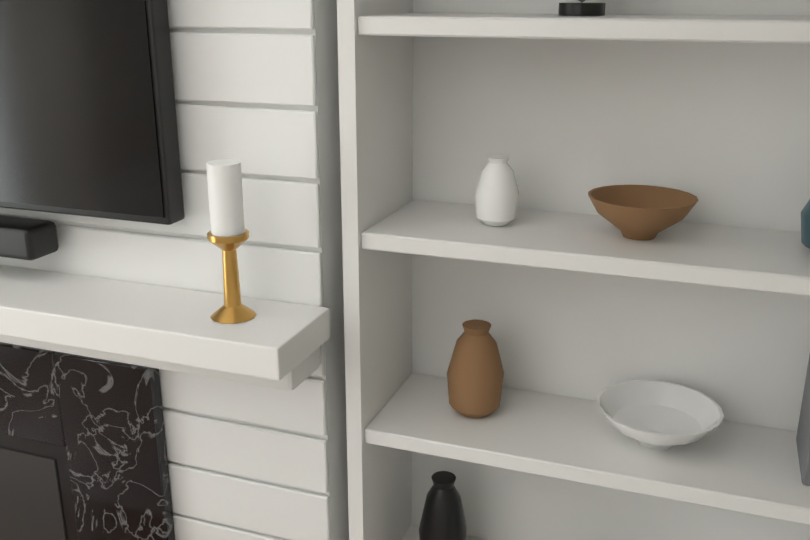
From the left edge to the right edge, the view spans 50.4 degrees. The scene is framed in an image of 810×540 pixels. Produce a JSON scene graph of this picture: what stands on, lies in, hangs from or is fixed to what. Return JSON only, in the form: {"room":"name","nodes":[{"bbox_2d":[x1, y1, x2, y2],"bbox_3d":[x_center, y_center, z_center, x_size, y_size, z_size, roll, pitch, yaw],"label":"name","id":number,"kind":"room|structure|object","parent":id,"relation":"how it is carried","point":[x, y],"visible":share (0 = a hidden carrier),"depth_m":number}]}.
{"room":"living room","nodes":[
{"label":"living room","id":0,"kind":"room"},
{"bbox_3d":[-3.445,3.430,-3.652,4.830,0.080,14.420,6,19,19],"label":"floor","id":1,"kind":"structure","parent":0,"visible":0},
{"bbox_2d":[0,0,348,539],"bbox_3d":[-1.125,0.268,1.874,2.080,2.530,0.798,6,19,19],"label":"fireplace","id":2,"kind":"object","parent":1,"relation":"on","point":[144,395],"visible":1,"depth_m":1.63},
{"bbox_2d":[0,0,184,260],"bbox_3d":[-1.108,-0.517,1.669,1.480,0.930,0.099,6,19,19],"label":"tv","id":3,"kind":"object","parent":2,"relation":"attached to","point":[88,122],"visible":0.92,"depth_m":1.52},
{"bbox_2d":[206,159,256,323],"bbox_3d":[-0.298,-0.049,1.455,0.080,0.269,0.080,6,19,19],"label":"mantel decor","id":4,"kind":"object","parent":2,"relation":"on","point":[228,234],"visible":1,"depth_m":1.43},
{"bbox_2d":[337,0,809,539],"bbox_3d":[0.437,0.329,1.526,1.085,2.629,0.386,6,19,19],"label":"built-in shelf","id":5,"kind":"object","parent":1,"relation":"on","point":[569,292],"visible":0.98,"depth_m":1.57},
{"bbox_2d":[419,471,466,539],"bbox_3d":[0.079,0.525,1.776,0.100,0.220,0.100,6,19,19],"label":"vase","id":6,"kind":"object","parent":5,"relation":"on","point":[443,517],"visible":1,"depth_m":1.73},
{"bbox_2d":[447,319,503,417],"bbox_3d":[0.135,0.189,1.646,0.110,0.180,0.110,6,19,19],"label":"vase","id":7,"kind":"object","parent":5,"relation":"on","point":[475,373],"visible":1,"depth_m":1.61},
{"bbox_2d":[474,155,518,225],"bbox_3d":[0.163,-0.141,1.528,0.080,0.120,0.080,6,19,19],"label":"vase","id":8,"kind":"object","parent":5,"relation":"on","point":[496,194],"visible":1,"depth_m":1.50},
{"bbox_2d":[558,0,605,15],"bbox_3d":[0.285,-0.493,1.367,0.134,0.169,0.075,6,19,19],"label":"orb","id":9,"kind":"object","parent":5,"relation":"on","point":[582,9],"visible":0.92,"depth_m":1.36},
{"bbox_2d":[588,185,697,240],"bbox_3d":[0.398,-0.091,1.455,0.180,0.070,0.180,6,19,19],"label":"bowl","id":10,"kind":"object","parent":5,"relation":"on","point":[641,212],"visible":1,"depth_m":1.44},
{"bbox_2d":[597,380,723,449],"bbox_3d":[0.454,0.277,1.552,0.220,0.070,0.220,6,19,19],"label":"bowl","id":11,"kind":"object","parent":5,"relation":"on","point":[657,415],"visible":1,"depth_m":1.58},
{"bbox_2d":[796,354,809,485],"bbox_3d":[0.742,0.235,1.440,0.124,0.219,0.160,6,19,19],"label":"books","id":12,"kind":"object","parent":5,"relation":"on","point":[803,439],"visible":1,"depth_m":1.46},
{"bbox_2d":[801,200,809,248],"bbox_3d":[0.699,-0.090,1.340,0.150,0.140,0.150,6,19,19],"label":"urn","id":13,"kind":"object","parent":5,"relation":"on","point":[805,226],"visible":1,"depth_m":1.35}
]}

